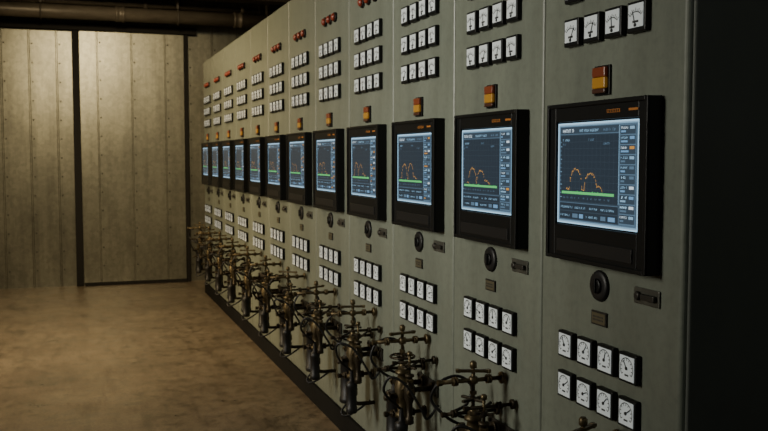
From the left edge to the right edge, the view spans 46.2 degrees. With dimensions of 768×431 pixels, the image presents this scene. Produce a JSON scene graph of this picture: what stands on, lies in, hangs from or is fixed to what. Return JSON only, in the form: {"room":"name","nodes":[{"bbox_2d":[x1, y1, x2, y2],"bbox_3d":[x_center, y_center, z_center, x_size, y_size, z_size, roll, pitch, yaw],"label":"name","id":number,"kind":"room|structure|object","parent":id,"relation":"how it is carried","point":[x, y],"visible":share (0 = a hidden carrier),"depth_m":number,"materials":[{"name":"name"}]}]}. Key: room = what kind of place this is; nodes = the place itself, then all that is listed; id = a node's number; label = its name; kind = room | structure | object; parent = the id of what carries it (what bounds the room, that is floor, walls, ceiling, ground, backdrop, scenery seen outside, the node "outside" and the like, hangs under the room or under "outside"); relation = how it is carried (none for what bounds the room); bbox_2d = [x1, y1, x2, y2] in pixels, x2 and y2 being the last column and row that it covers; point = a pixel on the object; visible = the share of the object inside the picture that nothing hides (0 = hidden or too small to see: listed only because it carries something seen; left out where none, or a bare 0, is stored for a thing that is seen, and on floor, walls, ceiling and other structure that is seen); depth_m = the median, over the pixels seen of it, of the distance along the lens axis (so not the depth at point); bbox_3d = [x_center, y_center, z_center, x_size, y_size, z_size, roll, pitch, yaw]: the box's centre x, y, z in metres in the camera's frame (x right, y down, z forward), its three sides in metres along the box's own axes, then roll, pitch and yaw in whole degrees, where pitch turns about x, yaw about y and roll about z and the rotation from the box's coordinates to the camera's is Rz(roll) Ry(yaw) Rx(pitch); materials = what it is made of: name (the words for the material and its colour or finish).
{"room":"industrial control room","nodes":[
{"label":"industrial control room","id":0,"kind":"room"},
{"bbox_2d":[0,0,282,288],"bbox_3d":[-4.387,-1.243,10.340,6.900,4.200,0.038,-1,4,-19],"label":"wall","id":1,"kind":"structure","parent":0,"point":[38,220],"depth_m":10.52,"materials":[{"name":"metal"}]},
{"bbox_2d":[71,30,83,285],"bbox_3d":[-3.605,-0.689,10.593,0.080,3.060,0.061,-1,4,-19],"label":"trim","id":2,"kind":"structure","parent":1,"relation":"attached to","point":[74,33],"depth_m":10.56,"materials":[{"name":"black metal"}]},
{"bbox_2d":[0,19,195,35],"bbox_3d":[-4.956,-2.169,10.013,5.650,0.080,0.091,-1,4,-19],"label":"trim","id":3,"kind":"structure","parent":1,"relation":"attached to","point":[4,23],"depth_m":10.52,"materials":[{"name":"black metal"}]},
{"bbox_2d":[79,31,186,282],"bbox_3d":[-2.999,-0.690,10.808,1.195,2.965,0.038,-1,4,-19],"label":"door","id":4,"kind":"structure","parent":1,"relation":"in","point":[132,84],"depth_m":10.79,"materials":[{"name":"metal"}]},
{"bbox_2d":[85,279,187,285],"bbox_3d":[-2.987,0.810,10.894,1.190,0.030,0.081,-1,4,-19],"label":"trim","id":5,"kind":"structure","parent":1,"relation":"attached to","point":[166,280],"depth_m":10.87,"materials":[{"name":"black metal"}]},
{"bbox_2d":[183,35,190,281],"bbox_3d":[-2.407,-0.685,11.002,0.040,3.000,0.071,-1,4,-19],"label":"trim","id":6,"kind":"structure","parent":1,"relation":"attached to","point":[185,47],"depth_m":10.97,"materials":[{"name":"black metal"}]},
{"bbox_2d":[0,280,339,430],"bbox_3d":[-2.089,1.343,3.844,6.900,0.120,14.450,-1,4,-19],"label":"floor","id":7,"kind":"structure","parent":0,"point":[153,356],"depth_m":6.52,"materials":[{"name":"concrete"}]},
{"bbox_2d":[201,56,215,300],"bbox_3d":[-1.545,-0.403,9.903,0.848,2.580,0.698,-1,4,-19],"label":"tall cabinet","id":8,"kind":"object","parent":7,"relation":"on","point":[207,65],"visible":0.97,"depth_m":9.69,"materials":[{"name":"metal"}]},
{"bbox_2d":[187,222,212,275],"bbox_3d":[-1.988,0.367,9.694,0.252,0.601,0.282,-1,4,-19],"label":"valve assembly","id":9,"kind":"object","parent":8,"relation":"attached to","point":[199,260],"visible":0.64,"depth_m":9.65,"materials":[{"name":"brown metal"}]},
{"bbox_2d":[202,142,210,184],"bbox_3d":[-1.917,-0.561,9.755,0.042,0.454,0.502,-1,4,-19],"label":"monitor","id":10,"kind":"object","parent":8,"relation":"on","point":[206,156],"depth_m":9.67,"materials":[{"name":"black plastic"}]},
{"bbox_2d":[210,49,225,311],"bbox_3d":[-1.316,-0.360,9.243,0.848,2.580,0.698,-1,4,-19],"label":"tall cabinet","id":11,"kind":"object","parent":7,"relation":"on","point":[218,74],"visible":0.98,"depth_m":9.02,"materials":[{"name":"metal"}]},
{"bbox_2d":[196,226,221,284],"bbox_3d":[-1.760,0.410,9.034,0.252,0.601,0.282,-1,4,-19],"label":"valve assembly","id":12,"kind":"object","parent":11,"relation":"attached to","point":[208,267],"visible":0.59,"depth_m":8.99,"materials":[{"name":"brown metal"}]},
{"bbox_2d":[211,141,220,187],"bbox_3d":[-1.689,-0.518,9.095,0.042,0.454,0.502,-1,4,-19],"label":"monitor","id":13,"kind":"object","parent":11,"relation":"on","point":[216,145],"depth_m":9.02,"materials":[{"name":"black plastic"}]},
{"bbox_2d":[221,40,238,323],"bbox_3d":[-1.088,-0.317,8.583,0.848,2.580,0.698,-1,4,-19],"label":"tall cabinet","id":14,"kind":"object","parent":7,"relation":"on","point":[229,52],"visible":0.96,"depth_m":8.37,"materials":[{"name":"metal"}]},
{"bbox_2d":[205,232,231,294],"bbox_3d":[-1.531,0.453,8.373,0.252,0.601,0.282,-1,4,-19],"label":"valve assembly","id":15,"kind":"object","parent":14,"relation":"attached to","point":[218,272],"visible":0.67,"depth_m":8.34,"materials":[{"name":"brown metal"}]},
{"bbox_2d":[222,140,233,189],"bbox_3d":[-1.460,-0.475,8.434,0.042,0.454,0.502,-1,4,-19],"label":"monitor","id":16,"kind":"object","parent":14,"relation":"on","point":[227,145],"depth_m":8.35,"materials":[{"name":"black plastic"}]},
{"bbox_2d":[233,30,252,339],"bbox_3d":[-0.859,-0.275,7.923,0.848,2.580,0.698,-1,4,-19],"label":"tall cabinet","id":17,"kind":"object","parent":7,"relation":"on","point":[243,57],"visible":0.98,"depth_m":7.72,"materials":[{"name":"metal"}]},
{"bbox_2d":[217,238,246,306],"bbox_3d":[-1.302,0.495,7.713,0.252,0.601,0.282,-1,4,-19],"label":"valve assembly","id":18,"kind":"object","parent":17,"relation":"attached to","point":[231,282],"visible":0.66,"depth_m":7.68,"materials":[{"name":"brown metal"}]},
{"bbox_2d":[234,139,247,192],"bbox_3d":[-1.232,-0.432,7.774,0.042,0.454,0.502,-1,4,-19],"label":"monitor","id":19,"kind":"object","parent":17,"relation":"on","point":[240,145],"depth_m":7.68,"materials":[{"name":"black plastic"}]},
{"bbox_2d":[240,128,243,136],"bbox_3d":[-1.228,-0.718,7.777,0.020,0.082,0.076,-1,4,-19],"label":"warning lamp","id":20,"kind":"object","parent":17,"relation":"on","point":[241,129],"depth_m":7.75,"materials":[{"name":"brown plastic"}]},
{"bbox_2d":[241,194,244,203],"bbox_3d":[-1.229,-0.145,7.814,0.024,0.088,0.088,-1,4,-19],"label":"switch","id":21,"kind":"object","parent":17,"relation":"attached to","point":[243,195],"depth_m":7.79,"materials":[{"name":"black plastic"}]},
{"bbox_2d":[248,17,269,356],"bbox_3d":[-0.630,-0.232,7.263,0.848,2.580,0.698,-1,4,-19],"label":"tall cabinet","id":22,"kind":"object","parent":7,"relation":"on","point":[258,33],"visible":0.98,"depth_m":7.07,"materials":[{"name":"metal"}]},
{"bbox_2d":[230,246,263,320],"bbox_3d":[-1.074,0.538,7.053,0.252,0.601,0.282,-1,4,-19],"label":"valve assembly","id":23,"kind":"object","parent":22,"relation":"attached to","point":[246,286],"visible":0.77,"depth_m":7.02,"materials":[{"name":"brown metal"}]},
{"bbox_2d":[249,137,265,195],"bbox_3d":[-1.003,-0.389,7.114,0.042,0.454,0.502,-1,4,-19],"label":"monitor","id":24,"kind":"object","parent":22,"relation":"on","point":[256,144],"depth_m":7.02,"materials":[{"name":"black plastic"}]},
{"bbox_2d":[256,125,259,134],"bbox_3d":[-0.999,-0.675,7.117,0.020,0.082,0.076,-1,4,-19],"label":"warning lamp","id":25,"kind":"object","parent":22,"relation":"on","point":[258,126],"depth_m":7.09,"materials":[{"name":"brown plastic"}]},
{"bbox_2d":[257,197,260,207],"bbox_3d":[-1.001,-0.102,7.153,0.024,0.088,0.088,-1,4,-19],"label":"switch","id":26,"kind":"object","parent":22,"relation":"attached to","point":[259,198],"depth_m":7.13,"materials":[{"name":"black plastic"}]},
{"bbox_2d":[265,2,291,377],"bbox_3d":[-0.402,-0.189,6.602,0.848,2.580,0.698,-1,4,-19],"label":"tall cabinet","id":27,"kind":"object","parent":7,"relation":"on","point":[278,21],"visible":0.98,"depth_m":6.42,"materials":[{"name":"metal"}]},
{"bbox_2d":[247,255,285,336],"bbox_3d":[-0.845,0.581,6.393,0.252,0.601,0.282,-1,4,-19],"label":"valve assembly","id":28,"kind":"object","parent":27,"relation":"attached to","point":[264,307],"visible":0.8,"depth_m":6.36,"materials":[{"name":"brown metal"}]},
{"bbox_2d":[274,121,278,132],"bbox_3d":[-0.770,-0.632,6.457,0.020,0.082,0.076,-1,4,-19],"label":"warning lamp","id":29,"kind":"object","parent":27,"relation":"on","point":[276,124],"depth_m":6.43,"materials":[{"name":"brown plastic"}]},
{"bbox_2d":[266,135,286,199],"bbox_3d":[-0.774,-0.346,6.454,0.042,0.454,0.502,-1,4,-19],"label":"monitor","id":30,"kind":"object","parent":27,"relation":"on","point":[276,176],"depth_m":6.36,"materials":[{"name":"black plastic"}]},
{"bbox_2d":[275,201,279,212],"bbox_3d":[-0.772,-0.059,6.493,0.024,0.088,0.088,-1,4,-19],"label":"switch","id":31,"kind":"object","parent":27,"relation":"attached to","point":[277,207],"depth_m":6.48,"materials":[{"name":"black plastic"}]},
{"bbox_2d":[277,42,281,49],"bbox_3d":[-0.738,-1.187,6.315,0.028,0.056,0.056,-1,4,-19],"label":"lamp","id":32,"kind":"object","parent":27,"relation":"attached to","point":[279,46],"depth_m":6.30,"materials":[{"name":"brown plastic"}]},
{"bbox_2d":[286,0,317,403],"bbox_3d":[-0.173,-0.146,5.942,0.848,2.580,0.698,-1,4,-19],"label":"tall cabinet","id":33,"kind":"object","parent":7,"relation":"on","point":[302,13],"visible":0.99,"depth_m":5.76,"materials":[{"name":"metal"}]},
{"bbox_2d":[267,266,310,357],"bbox_3d":[-0.617,0.624,5.732,0.252,0.601,0.282,-1,4,-19],"label":"valve assembly","id":34,"kind":"object","parent":33,"relation":"attached to","point":[286,315],"visible":0.88,"depth_m":5.70,"materials":[{"name":"brown metal"}]},
{"bbox_2d":[293,33,297,41],"bbox_3d":[-0.575,-1.157,5.843,0.028,0.056,0.056,-1,4,-19],"label":"lamp","id":35,"kind":"object","parent":33,"relation":"attached to","point":[295,38],"depth_m":5.83,"materials":[{"name":"brown plastic"}]},
{"bbox_2d":[287,132,311,205],"bbox_3d":[-0.546,-0.303,5.793,0.042,0.454,0.502,-1,4,-19],"label":"monitor","id":36,"kind":"object","parent":33,"relation":"on","point":[299,144],"depth_m":5.71,"materials":[{"name":"black plastic"}]},
{"bbox_2d":[297,31,301,39],"bbox_3d":[-0.542,-1.150,5.749,0.028,0.056,0.056,-1,4,-19],"label":"lamp","id":37,"kind":"object","parent":33,"relation":"attached to","point":[299,36],"depth_m":5.73,"materials":[{"name":"brown plastic"}]},
{"bbox_2d":[297,117,302,130],"bbox_3d":[-0.542,-0.589,5.796,0.020,0.082,0.076,-1,4,-19],"label":"warning lamp","id":38,"kind":"object","parent":33,"relation":"on","point":[300,120],"depth_m":5.77,"materials":[{"name":"brown plastic"}]},
{"bbox_2d":[298,206,303,219],"bbox_3d":[-0.543,-0.016,5.833,0.024,0.088,0.088,-1,4,-19],"label":"switch","id":39,"kind":"object","parent":33,"relation":"attached to","point":[301,208],"depth_m":5.81,"materials":[{"name":"black plastic"}]},
{"bbox_2d":[300,29,305,37],"bbox_3d":[-0.510,-1.144,5.655,0.028,0.056,0.056,-1,4,-19],"label":"lamp","id":40,"kind":"object","parent":33,"relation":"attached to","point":[303,32],"depth_m":5.64,"materials":[{"name":"brown plastic"}]},
{"bbox_2d":[313,0,350,430],"bbox_3d":[0.055,-0.103,5.282,0.848,2.580,0.698,-1,4,-19],"label":"tall cabinet","id":41,"kind":"object","parent":7,"relation":"on","point":[332,16],"visible":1,"depth_m":5.09,"materials":[{"name":"metal"}]},
{"bbox_2d":[293,281,341,383],"bbox_3d":[-0.388,0.667,5.072,0.252,0.601,0.282,-1,4,-19],"label":"valve assembly","id":42,"kind":"object","parent":41,"relation":"attached to","point":[314,343],"visible":1,"depth_m":5.04,"materials":[{"name":"brown metal"}]},
{"bbox_2d":[321,17,326,26],"bbox_3d":[-0.346,-1.113,5.183,0.028,0.056,0.056,-1,4,-19],"label":"lamp","id":43,"kind":"object","parent":41,"relation":"attached to","point":[323,21],"depth_m":5.17,"materials":[{"name":"brown plastic"}]},
{"bbox_2d":[314,129,343,211],"bbox_3d":[-0.317,-0.261,5.133,0.042,0.454,0.502,-1,4,-19],"label":"monitor","id":44,"kind":"object","parent":41,"relation":"on","point":[328,143],"depth_m":5.05,"materials":[{"name":"black plastic"}]},
{"bbox_2d":[326,15,331,24],"bbox_3d":[-0.314,-1.107,5.089,0.028,0.056,0.056,-1,4,-19],"label":"lamp","id":45,"kind":"object","parent":41,"relation":"attached to","point":[328,19],"depth_m":5.07,"materials":[{"name":"brown plastic"}]},
{"bbox_2d":[326,112,332,126],"bbox_3d":[-0.313,-0.546,5.136,0.020,0.082,0.076,-1,4,-19],"label":"warning lamp","id":46,"kind":"object","parent":41,"relation":"on","point":[329,121],"depth_m":5.11,"materials":[{"name":"brown plastic"}]},
{"bbox_2d":[327,212,332,227],"bbox_3d":[-0.315,0.026,5.173,0.024,0.088,0.088,-1,4,-19],"label":"switch","id":47,"kind":"object","parent":41,"relation":"attached to","point":[330,214],"depth_m":5.15,"materials":[{"name":"black plastic"}]},
{"bbox_2d":[331,12,336,21],"bbox_3d":[-0.281,-1.101,4.995,0.028,0.056,0.056,-1,4,-19],"label":"lamp","id":48,"kind":"object","parent":41,"relation":"attached to","point":[334,15],"depth_m":4.98,"materials":[{"name":"brown plastic"}]},
{"bbox_2d":[347,0,393,430],"bbox_3d":[0.284,-0.060,4.622,0.848,2.580,0.698,-1,4,-19],"label":"tall cabinet","id":49,"kind":"object","parent":7,"relation":"on","point":[371,21],"visible":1,"depth_m":4.43,"materials":[{"name":"metal"}]},
{"bbox_2d":[325,299,382,416],"bbox_3d":[-0.159,0.710,4.412,0.252,0.601,0.282,-1,4,-19],"label":"valve assembly","id":50,"kind":"object","parent":49,"relation":"attached to","point":[350,375],"visible":0.99,"depth_m":4.38,"materials":[{"name":"brown metal"}]},
{"bbox_2d":[357,0,364,7],"bbox_3d":[-0.118,-1.071,4.523,0.028,0.056,0.056,-1,4,-19],"label":"lamp","id":51,"kind":"object","parent":49,"relation":"attached to","point":[361,4],"depth_m":4.51,"materials":[{"name":"brown plastic"}]},
{"bbox_2d":[363,106,370,122],"bbox_3d":[-0.084,-0.503,4.476,0.020,0.082,0.076,-1,4,-19],"label":"warning lamp","id":52,"kind":"object","parent":49,"relation":"on","point":[367,109],"depth_m":4.45,"materials":[{"name":"orange plastic"}]},
{"bbox_2d":[348,124,386,220],"bbox_3d":[-0.088,-0.218,4.473,0.042,0.454,0.502,-1,4,-19],"label":"monitor","id":53,"kind":"object","parent":49,"relation":"on","point":[367,143],"depth_m":4.39,"materials":[{"name":"black plastic"}]},
{"bbox_2d":[364,221,371,237],"bbox_3d":[-0.086,0.069,4.513,0.024,0.088,0.088,-1,4,-19],"label":"switch","id":54,"kind":"object","parent":49,"relation":"attached to","point":[368,224],"depth_m":4.49,"materials":[{"name":"black plastic"}]},
{"bbox_2d":[391,0,455,430],"bbox_3d":[0.513,-0.017,3.962,0.848,2.580,0.698,-1,4,-19],"label":"tall cabinet","id":55,"kind":"object","parent":7,"relation":"on","point":[422,128],"visible":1,"depth_m":3.75,"materials":[{"name":"metal"}]},
{"bbox_2d":[370,325,438,430],"bbox_3d":[0.069,0.753,3.752,0.252,0.601,0.282,-1,4,-19],"label":"valve assembly","id":56,"kind":"object","parent":55,"relation":"attached to","point":[399,413],"visible":0.97,"depth_m":3.72,"materials":[{"name":"brown metal"}]},
{"bbox_2d":[413,97,422,116],"bbox_3d":[0.144,-0.461,3.816,0.020,0.082,0.076,-1,4,-19],"label":"warning lamp","id":57,"kind":"object","parent":55,"relation":"on","point":[418,101],"depth_m":3.79,"materials":[{"name":"orange plastic"}]},
{"bbox_2d":[414,231,423,251],"bbox_3d":[0.142,0.112,3.852,0.024,0.088,0.088,-1,4,-19],"label":"switch","id":58,"kind":"object","parent":55,"relation":"attached to","point":[418,235],"depth_m":3.84,"materials":[{"name":"black plastic"}]},
{"bbox_2d":[393,118,444,231],"bbox_3d":[0.140,-0.175,3.813,0.042,0.454,0.502,-1,4,-19],"label":"monitor","id":59,"kind":"object","parent":55,"relation":"on","point":[418,143],"depth_m":3.74,"materials":[{"name":"black plastic"}]},
{"bbox_2d":[454,0,545,430],"bbox_3d":[0.741,0.026,3.301,0.848,2.580,0.698,-1,4,-19],"label":"tall cabinet","id":60,"kind":"object","parent":7,"relation":"on","point":[499,118],"visible":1,"depth_m":3.08,"materials":[{"name":"metal"}]},
{"bbox_2d":[429,360,515,430],"bbox_3d":[0.298,0.796,3.091,0.252,0.601,0.282,-1,4,-19],"label":"valve assembly","id":61,"kind":"object","parent":60,"relation":"attached to","point":[473,414],"visible":1,"depth_m":3.07,"materials":[{"name":"metal"}]},
{"bbox_2d":[484,247,496,271],"bbox_3d":[0.371,0.155,3.192,0.024,0.088,0.088,-1,4,-19],"label":"switch","id":62,"kind":"object","parent":60,"relation":"attached to","point":[490,253],"depth_m":3.18,"materials":[{"name":"black plastic"}]},
{"bbox_2d":[484,84,497,108],"bbox_3d":[0.373,-0.418,3.155,0.020,0.082,0.076,-1,4,-19],"label":"warning lamp","id":63,"kind":"object","parent":60,"relation":"on","point":[491,90],"depth_m":3.13,"materials":[{"name":"orange plastic"}]},
{"bbox_2d":[456,109,528,248],"bbox_3d":[0.369,-0.132,3.152,0.042,0.454,0.502,-1,4,-19],"label":"monitor","id":64,"kind":"object","parent":60,"relation":"on","point":[492,145],"depth_m":3.08,"materials":[{"name":"black plastic"}]},
{"bbox_2d":[541,0,767,430],"bbox_3d":[0.971,0.069,2.637,0.848,2.580,0.707,-1,4,-19],"label":"tall cabinet","id":65,"kind":"object","parent":7,"relation":"on","point":[655,247],"visible":1,"depth_m":2.27,"materials":[{"name":"metal"}]},
{"bbox_2d":[572,416,619,430],"bbox_3d":[0.526,0.839,2.431,0.252,0.601,0.282,-1,4,-19],"label":"valve assembly","id":66,"kind":"object","parent":65,"relation":"attached to","point":[583,421],"visible":1,"depth_m":2.40,"materials":[{"name":"metal"}]},
{"bbox_2d":[590,270,609,301],"bbox_3d":[0.600,0.198,2.532,0.024,0.088,0.088,-1,4,-19],"label":"switch","id":67,"kind":"object","parent":65,"relation":"attached to","point":[599,279],"depth_m":2.52,"materials":[{"name":"black plastic"}]},
{"bbox_2d":[592,64,611,95],"bbox_3d":[0.602,-0.375,2.495,0.020,0.082,0.076,-1,4,-19],"label":"warning lamp","id":68,"kind":"object","parent":65,"relation":"on","point":[601,73],"depth_m":2.48,"materials":[{"name":"brown plastic"}]},
{"bbox_2d":[549,95,662,275],"bbox_3d":[0.597,-0.089,2.492,0.042,0.454,0.502,-1,4,-19],"label":"monitor","id":69,"kind":"object","parent":65,"relation":"on","point":[606,151],"depth_m":2.42,"materials":[{"name":"black plastic"}]},
{"bbox_3d":[-2.089,-2.957,3.564,6.900,0.100,14.450,-1,4,-19],"label":"ceiling","id":70,"kind":"structure","parent":0,"visible":0},
{"bbox_2d":[0,0,268,27],"bbox_3d":[-4.300,-2.740,9.837,6.780,1.127,0.194,-1,4,-19],"label":"pipe","id":71,"kind":"object","parent":70,"relation":"hanging from","point":[40,10],"visible":0.91,"depth_m":10.28,"materials":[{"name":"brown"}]},
{"bbox_2d":[0,0,275,14],"bbox_3d":[-4.365,-2.859,10.018,6.780,0.930,0.084,-1,4,-19],"label":"pipe","id":72,"kind":"object","parent":70,"relation":"hanging from","point":[145,5],"visible":0.94,"depth_m":10.61,"materials":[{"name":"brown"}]},
{"bbox_3d":[-5.397,-0.738,2.563,0.100,4.200,14.450,-1,4,-19],"label":"wall","id":73,"kind":"structure","parent":0,"visible":0},
{"bbox_2d":[197,0,289,4],"bbox_3d":[-4.210,-2.632,9.583,6.800,0.390,0.250,-1,4,-19],"label":"trim","id":74,"kind":"structure","parent":73,"relation":"attached to","point":[269,2],"depth_m":10.50,"materials":[{"name":"grey metal"}]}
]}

